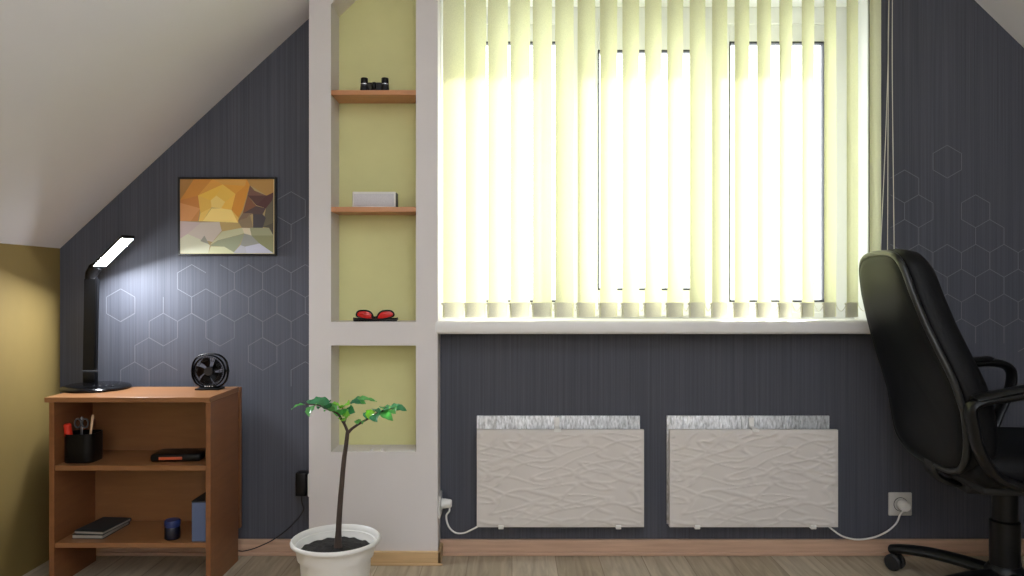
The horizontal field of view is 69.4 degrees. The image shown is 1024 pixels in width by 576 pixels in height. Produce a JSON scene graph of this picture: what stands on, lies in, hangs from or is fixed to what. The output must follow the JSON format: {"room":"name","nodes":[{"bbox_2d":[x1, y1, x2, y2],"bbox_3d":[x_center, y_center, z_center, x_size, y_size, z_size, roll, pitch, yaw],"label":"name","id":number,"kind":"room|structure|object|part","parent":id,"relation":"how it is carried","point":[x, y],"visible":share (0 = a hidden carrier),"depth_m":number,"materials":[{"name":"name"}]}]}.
{"room":"home office","nodes":[
{"label":"home office","id":0,"kind":"room"},
{"bbox_2d":[0,243,59,575],"bbox_3d":[-1.638,0.397,0.575,0.100,1.072,4.550,0,0,0],"label":"wall","id":1,"kind":"structure","parent":0,"point":[29,275],"depth_m":2.42,"materials":[{"name":"paint"}]},
{"bbox_2d":[309,0,439,550],"bbox_3d":[-0.469,-0.220,2.563,0.435,2.307,0.118,0,0,0],"label":"wall column","id":2,"kind":"structure","parent":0,"point":[394,492],"depth_m":2.50,"materials":[{"name":"paint"}]},
{"bbox_2d":[331,90,415,102],"bbox_3d":[-0.469,-0.662,2.563,0.288,0.016,0.116,0,0,0],"label":"niche shelf","id":3,"kind":"object","parent":2,"relation":"attached to","point":[341,96],"visible":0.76,"depth_m":2.52,"materials":[{"name":"brown wood"}]},
{"bbox_2d":[360,77,388,89],"bbox_3d":[-0.472,-0.696,2.543,0.101,0.052,0.033,0,0,0],"label":"binoculars","id":4,"kind":"object","parent":3,"relation":"on","point":[384,84],"visible":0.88,"depth_m":2.54,"materials":[{"name":"black plastic"}]},
{"bbox_2d":[331,207,415,214],"bbox_3d":[-0.469,-0.266,2.563,0.288,0.016,0.116,0,0,0],"label":"niche shelf","id":5,"kind":"object","parent":2,"relation":"attached to","point":[337,210],"visible":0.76,"depth_m":2.50,"materials":[{"name":"brown wood"}]},
{"bbox_2d":[352,192,397,206],"bbox_3d":[-0.471,-0.302,2.552,0.151,0.055,0.046,0,0,0],"label":"speaker","id":6,"kind":"object","parent":5,"relation":"on","point":[359,199],"visible":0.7,"depth_m":2.53},
{"bbox_2d":[354,194,393,205],"bbox_3d":[-0.472,-0.302,2.530,0.136,0.042,0.002,0,0,0],"label":"grille","id":7,"kind":"object","parent":6,"relation":"attached to","point":[359,199],"depth_m":2.53,"materials":[{"name":"grey plastic"}]},
{"bbox_2d":[353,310,397,320],"bbox_3d":[-0.468,0.094,2.545,0.154,0.041,0.042,0,0,3],"label":"sunglasses","id":8,"kind":"object","parent":2,"relation":"on","point":[363,315],"visible":1,"depth_m":2.53,"materials":[{"name":"red plastic"}]},
{"bbox_2d":[339,0,415,444],"bbox_3d":[-0.467,-0.220,2.722,0.431,2.307,0.200,0,0,0],"label":"wall niche","id":9,"kind":"object","parent":2,"relation":"in","point":[377,38],"visible":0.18,"depth_m":2.62,"materials":[{"name":"paint"}]},
{"bbox_2d":[369,448,386,451],"bbox_3d":[-0.456,0.550,2.520,0.056,0.009,0.028,0,0,0],"label":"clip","id":10,"kind":"object","parent":2,"relation":"attached to","point":[371,449],"visible":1,"depth_m":2.51,"materials":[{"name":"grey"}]},
{"bbox_2d":[370,543,442,565],"bbox_3d":[-0.468,0.910,2.534,0.468,0.045,0.100,0,0,0],"label":"baseboard","id":11,"kind":"structure","parent":2,"relation":"attached to","point":[379,558],"depth_m":2.49,"materials":[{"name":"brown wood"}]},
{"bbox_2d":[438,490,442,518],"bbox_3d":[-0.246,0.746,2.552,0.011,0.078,0.078,0,0,0],"label":"wall socket","id":12,"kind":"object","parent":2,"relation":"attached to","point":[440,508],"visible":0.97,"depth_m":2.52,"materials":[{"name":"white plastic"}]},
{"bbox_2d":[0,0,1023,247],"bbox_3d":[0.469,-0.790,0.575,4.314,1.495,4.550,0,0,0],"label":"ceiling","id":13,"kind":"structure","parent":0,"point":[93,92],"depth_m":2.17,"materials":[{"name":"paint"}]},
{"bbox_2d":[23,556,1023,575],"bbox_3d":[0.469,0.973,0.575,4.314,0.080,4.550,0,0,0],"label":"floor","id":14,"kind":"structure","parent":0,"point":[103,565],"depth_m":2.48,"materials":[{"name":"brown wood"}]},
{"bbox_2d":[44,387,241,575],"bbox_3d":[-1.194,0.636,2.433,0.515,0.594,0.275,0,0,0],"label":"bookcase","id":15,"kind":"object","parent":14,"relation":"on","point":[136,423],"visible":0.8,"depth_m":2.45,"materials":[{"name":"brown wood"}]},
{"bbox_3d":[-1.431,0.644,2.417,0.016,0.578,0.233,0,0,0],"label":"panel","id":16,"kind":"part","parent":15,"relation":"part of","materials":[{"name":"brown wood"}]},
{"bbox_2d":[64,429,102,462],"bbox_3d":[-1.373,0.507,2.374,0.094,0.091,0.088,0,0,0],"label":"pen cup","id":17,"kind":"object","parent":15,"relation":"on","point":[85,448],"visible":0.97,"depth_m":2.33,"materials":[{"name":"black plastic"}]},
{"bbox_2d":[63,423,72,435],"bbox_3d":[-1.405,0.485,2.347,0.023,0.115,0.034,0,0,17],"label":"marker pen","id":18,"kind":"object","parent":17,"relation":"in","point":[67,427],"visible":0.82,"depth_m":2.33,"materials":[{"name":"red plastic"}]},
{"bbox_2d":[74,418,88,434],"bbox_3d":[-1.379,0.478,2.370,0.049,0.125,0.006,0,0,0],"label":"scissors","id":19,"kind":"object","parent":17,"relation":"in","point":[81,426],"visible":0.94,"depth_m":2.37,"materials":[{"name":"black metal"}]},
{"bbox_3d":[-1.390,0.433,2.370,0.026,0.034,0.006,0,0,0],"label":"handle","id":20,"kind":"part","parent":19,"relation":"part of","materials":[{"name":"grey plastic"}]},
{"bbox_3d":[-1.367,0.433,2.370,0.026,0.034,0.006,0,0,0],"label":"handle","id":21,"kind":"part","parent":19,"relation":"part of","materials":[{"name":"grey plastic"}]},
{"bbox_2d":[89,415,93,433],"bbox_3d":[-1.344,0.472,2.359,0.042,0.140,0.008,0,0,37],"label":"pencil","id":22,"kind":"object","parent":17,"relation":"in","point":[92,416],"visible":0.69,"depth_m":2.35,"materials":[{"name":"beige wood"}]},
{"bbox_2d":[59,235,134,392],"bbox_3d":[-1.365,0.085,2.482,0.279,0.509,0.224,0,0,0],"label":"desk lamp","id":23,"kind":"object","parent":15,"relation":"on","point":[90,384],"visible":1,"depth_m":2.52,"materials":[{"name":"black plastic"}]},
{"bbox_3d":[-1.436,0.124,2.525,0.050,0.317,0.020,0,0,0],"label":"stem","id":24,"kind":"part","parent":23,"relation":"part of","materials":[{"name":"black plastic"}]},
{"bbox_3d":[-1.320,-0.116,2.449,0.194,0.085,0.037,0,0,37],"label":"led panel","id":25,"kind":"part","parent":23,"relation":"part of","materials":[{"name":"white plastic"}]},
{"bbox_2d":[72,522,129,538],"bbox_3d":[-1.340,0.787,2.415,0.102,0.013,0.150,0,0,3],"label":"book","id":26,"kind":"object","parent":15,"relation":"on","point":[75,536],"visible":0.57,"depth_m":2.34,"materials":[{"name":"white paper"}]},
{"bbox_2d":[74,517,130,534],"bbox_3d":[-1.334,0.775,2.415,0.100,0.010,0.145,0,0,6],"label":"book","id":27,"kind":"object","parent":26,"relation":"on","point":[103,525],"visible":1,"depth_m":2.40,"materials":[{"name":"black paper"}]},
{"bbox_3d":[-1.188,0.801,2.414,0.471,0.016,0.221,0,0,0],"label":"shelf","id":28,"kind":"part","parent":15,"relation":"part of","materials":[{"name":"brown wood"}]},
{"bbox_3d":[-1.188,0.561,2.414,0.471,0.016,0.221,0,0,0],"label":"shelf","id":29,"kind":"part","parent":15,"relation":"part of","materials":[{"name":"brown wood"}]},
{"bbox_3d":[-1.194,0.347,2.421,0.514,0.016,0.249,0,0,0],"label":"panel","id":30,"kind":"part","parent":15,"relation":"part of","materials":[{"name":"brown wood"}]},
{"bbox_3d":[-1.188,0.400,2.519,0.471,0.088,0.016,0,0,0],"label":"rail","id":31,"kind":"part","parent":15,"relation":"part of","materials":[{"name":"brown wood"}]},
{"bbox_3d":[-1.188,0.585,2.530,0.496,0.450,0.006,0,0,0],"label":"panel","id":32,"kind":"part","parent":15,"relation":"part of","materials":[{"name":"brown wood"}]},
{"bbox_2d":[164,517,180,540],"bbox_3d":[-1.076,0.763,2.345,0.047,0.060,0.047,0,0,0],"label":"jar","id":33,"kind":"object","parent":15,"relation":"on","point":[172,528],"visible":1,"depth_m":2.33,"materials":[{"name":"black"}]},
{"bbox_3d":[-1.076,0.744,2.345,0.047,0.021,0.047,0,0,0],"label":"lid","id":34,"kind":"part","parent":33,"relation":"part of","materials":[{"name":"blue"}]},
{"bbox_2d":[150,448,205,461],"bbox_3d":[-1.074,0.540,2.397,0.158,0.025,0.096,0,0,-4],"label":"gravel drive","id":35,"kind":"object","parent":15,"relation":"on","point":[179,454],"visible":0.88,"depth_m":2.36,"materials":[{"name":"black plastic"}]},
{"bbox_2d":[192,492,205,541],"bbox_3d":[-0.978,0.730,2.368,0.049,0.127,0.106,0,0,0],"label":"box","id":36,"kind":"object","parent":15,"relation":"on","point":[198,504],"visible":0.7,"depth_m":2.31,"materials":[{"name":"blue cardboard"}]},
{"bbox_3d":[-0.978,0.669,2.368,0.049,0.005,0.106,0,0,0],"label":"box lid","id":37,"kind":"part","parent":36,"relation":"part of","materials":[{"name":"black"}]},
{"bbox_2d":[191,353,228,389],"bbox_3d":[-1.013,0.279,2.481,0.126,0.122,0.058,0,0,0],"label":"desk fan","id":38,"kind":"object","parent":15,"relation":"on","point":[205,381],"visible":1,"depth_m":2.47,"materials":[{"name":"black plastic"}]},
{"bbox_3d":[-1.040,0.281,2.474,0.037,0.041,0.012,0,0,0],"label":"blade","id":39,"kind":"part","parent":38,"relation":"part of","materials":[{"name":"black plastic"}]},
{"bbox_3d":[-1.025,0.251,2.477,0.041,0.035,0.009,0,0,15],"label":"blade","id":40,"kind":"part","parent":38,"relation":"part of","materials":[{"name":"black plastic"}]},
{"bbox_3d":[-1.021,0.304,2.472,0.041,0.038,0.007,0,0,-22],"label":"blade","id":41,"kind":"part","parent":38,"relation":"part of","materials":[{"name":"black plastic"}]},
{"bbox_3d":[-0.990,0.298,2.474,0.040,0.035,0.012,0,0,0],"label":"blade","id":42,"kind":"part","parent":38,"relation":"part of","materials":[{"name":"black plastic"}]},
{"bbox_3d":[-0.988,0.258,2.474,0.036,0.041,0.012,0,0,0],"label":"blade","id":43,"kind":"part","parent":38,"relation":"part of","materials":[{"name":"black plastic"}]},
{"bbox_3d":[-0.945,0.644,2.417,0.016,0.578,0.233,0,0,0],"label":"panel","id":44,"kind":"part","parent":15,"relation":"part of","materials":[{"name":"brown wood"}]},
{"bbox_2d":[290,395,406,575],"bbox_3d":[-0.474,0.619,2.109,0.306,0.627,0.251,0,0,-19],"label":"potted plant","id":45,"kind":"object","parent":14,"relation":"on","point":[338,549],"visible":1,"depth_m":2.08,"materials":[{"name":"green plant"}]},
{"bbox_3d":[-0.500,0.820,2.100,0.251,0.225,0.251,0,0,0],"label":"pot","id":46,"kind":"part","parent":45,"relation":"part of","materials":[{"name":"white plastic"}]},
{"bbox_3d":[-0.484,0.573,2.103,0.044,0.330,0.025,0,0,-15],"label":"stem","id":47,"kind":"part","parent":45,"relation":"part of","materials":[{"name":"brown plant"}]},
{"bbox_2d":[859,249,1023,575],"bbox_3d":[1.440,0.408,2.157,0.739,1.049,0.679,0,0,0],"label":"office chair","id":48,"kind":"object","parent":14,"relation":"on","point":[943,412],"visible":1,"depth_m":2.10,"materials":[{"name":"black leather"}]},
{"bbox_3d":[1.347,0.852,2.335,0.059,0.057,0.311,0,0,-36],"label":"leg","id":49,"kind":"part","parent":48,"relation":"part of","materials":[{"name":"black plastic"}]},
{"bbox_2d":[890,249,997,473],"bbox_3d":[1.220,0.209,2.210,0.227,0.651,0.510,0,0,6],"label":"cushion","id":50,"kind":"object","parent":48,"relation":"on","point":[934,373],"depth_m":2.05,"materials":[{"name":"black leather"}]},
{"bbox_3d":[1.279,0.852,2.129,0.311,0.057,0.059,0,0,-18],"label":"leg","id":51,"kind":"part","parent":48,"relation":"part of","materials":[{"name":"black plastic"}]},
{"bbox_3d":[1.500,0.493,2.180,0.480,0.090,0.500,0,0,6],"label":"seat","id":52,"kind":"part","parent":48,"relation":"part of","materials":[{"name":"black leather"}]},
{"bbox_3d":[1.389,0.387,1.919,0.416,0.310,0.081,0,0,6],"label":"armrest","id":53,"kind":"part","parent":48,"relation":"part of","materials":[{"name":"black plastic"}]},
{"bbox_3d":[1.465,0.387,2.430,0.372,0.310,0.081,0,0,6],"label":"armrest","id":54,"kind":"part","parent":48,"relation":"part of","materials":[{"name":"black plastic"}]},
{"bbox_2d":[60,0,1023,538],"bbox_3d":[0.469,-0.242,2.725,4.114,2.350,0.250,0,0,0],"label":"wall","id":55,"kind":"structure","parent":0,"point":[957,148],"depth_m":2.60,"materials":[{"name":"grey paint"}]},
{"bbox_2d":[96,539,295,555],"bbox_3d":[-1.137,0.906,2.587,0.901,0.053,0.026,0,0,0],"label":"baseboard","id":56,"kind":"structure","parent":55,"relation":"attached to","point":[277,547],"depth_m":2.58,"materials":[{"name":"brown wood"}]},
{"bbox_2d":[178,177,276,255],"bbox_3d":[-0.996,-0.250,2.592,0.344,0.274,0.015,0,0,0],"label":"framed print","id":57,"kind":"object","parent":55,"relation":"attached to","point":[218,216],"visible":1,"depth_m":2.59,"materials":[{"name":"black"}]},
{"bbox_2d":[238,470,308,551],"bbox_3d":[-0.870,0.775,2.556,0.332,0.284,0.043,0,0,2],"label":"power adapter","id":58,"kind":"object","parent":55,"relation":"attached to","point":[301,477],"visible":0.83,"depth_m":2.53,"materials":[{"name":"black plastic"}]},
{"bbox_3d":[-0.876,0.814,2.565,0.319,0.206,0.014,0,0,5],"label":"cord","id":59,"kind":"part","parent":58,"relation":"part of","materials":[{"name":"black plastic"}]},
{"bbox_2d":[442,415,643,533],"bbox_3d":[0.106,0.649,2.570,0.696,0.404,0.063,0,0,-1],"label":"heater","id":60,"kind":"object","parent":55,"relation":"attached to","point":[533,470],"visible":1,"depth_m":2.54,"materials":[{"name":"white stone"}]},
{"bbox_3d":[-0.166,0.799,2.558,0.128,0.105,0.011,0,0,-4],"label":"cord","id":61,"kind":"part","parent":60,"relation":"part of","materials":[{"name":"white plastic"}]},
{"bbox_3d":[0.167,0.656,2.553,0.575,0.335,0.021,0,0,0],"label":"radiant panel","id":62,"kind":"part","parent":60,"relation":"part of","materials":[{"name":"white stone"}]},
{"bbox_2d":[435,7,869,333],"bbox_3d":[0.520,-0.436,2.631,1.560,1.185,0.268,0,0,0],"label":"window","id":63,"kind":"structure","parent":55,"relation":"in","point":[796,324],"depth_m":2.69,"materials":[{"name":"white plastic"}]},
{"bbox_3d":[0.027,-0.441,2.736,0.390,1.087,0.048,0,0,0],"label":"sash","id":64,"kind":"part","parent":63,"relation":"part of","materials":[{"name":"white plastic"}]},
{"bbox_3d":[0.520,0.134,2.599,1.560,0.044,0.203,0,0,0],"label":"sill","id":65,"kind":"part","parent":63,"relation":"part of","materials":[{"name":"white plastic"}]},
{"bbox_3d":[0.505,-0.441,2.724,0.500,1.087,0.072,0,0,0],"label":"sash","id":66,"kind":"part","parent":63,"relation":"part of","materials":[{"name":"white plastic"}]},
{"bbox_2d":[441,0,894,316],"bbox_3d":[0.537,-0.538,2.551,1.565,1.278,0.069,0,0,0],"label":"vertical blind","id":67,"kind":"object","parent":63,"relation":"attached to","point":[453,303],"visible":0.91,"depth_m":2.55,"materials":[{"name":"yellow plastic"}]},
{"bbox_3d":[1.279,-0.516,2.545,0.041,1.224,0.003,0,0,0],"label":"pull cord","id":68,"kind":"part","parent":67,"relation":"part of","materials":[{"name":"beige plastic"}]},
{"bbox_3d":[1.294,-0.516,2.545,0.012,1.224,0.003,0,0,0],"label":"pull cord","id":69,"kind":"part","parent":67,"relation":"part of","materials":[{"name":"beige plastic"}]},
{"bbox_3d":[1.311,-0.516,2.545,0.010,1.224,0.003,0,0,0],"label":"pull cord","id":70,"kind":"part","parent":67,"relation":"part of","materials":[{"name":"beige plastic"}]},
{"bbox_3d":[0.980,-0.441,2.736,0.390,1.087,0.048,0,0,0],"label":"sash","id":71,"kind":"part","parent":63,"relation":"part of","materials":[{"name":"white plastic"}]},
{"bbox_2d":[440,0,868,319],"bbox_3d":[0.500,-0.459,2.650,1.504,1.140,0.101,0,0,0],"label":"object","id":72,"kind":"structure","parent":55,"relation":"attached to","point":[863,5],"depth_m":2.64,"materials":[{"name":"white plastic"}]},
{"bbox_2d":[440,539,1023,555],"bbox_3d":[1.137,0.906,2.587,2.778,0.053,0.026,0,0,0],"label":"baseboard","id":73,"kind":"structure","parent":55,"relation":"attached to","point":[451,547],"depth_m":2.58,"materials":[{"name":"brown wood"}]},
{"bbox_2d":[666,415,910,539],"bbox_3d":[0.963,0.661,2.570,0.841,0.426,0.058,0,0,0],"label":"heater","id":74,"kind":"object","parent":55,"relation":"attached to","point":[722,470],"visible":1,"depth_m":2.54,"materials":[{"name":"white stone"}]},
{"bbox_3d":[0.832,0.656,2.553,0.580,0.335,0.021,0,0,0],"label":"radiant panel","id":75,"kind":"part","parent":74,"relation":"part of","materials":[{"name":"white stone"}]},
{"bbox_3d":[1.227,0.820,2.565,0.279,0.107,0.012,0,0,0],"label":"cord","id":76,"kind":"part","parent":74,"relation":"part of","materials":[{"name":"white plastic"}]},
{"bbox_2d":[888,492,911,515],"bbox_3d":[1.361,0.758,2.595,0.082,0.082,0.011,0,0,0],"label":"wall socket","id":77,"kind":"object","parent":55,"relation":"attached to","point":[893,497],"visible":0.77,"depth_m":2.59,"materials":[{"name":"grey plastic"}]}
]}

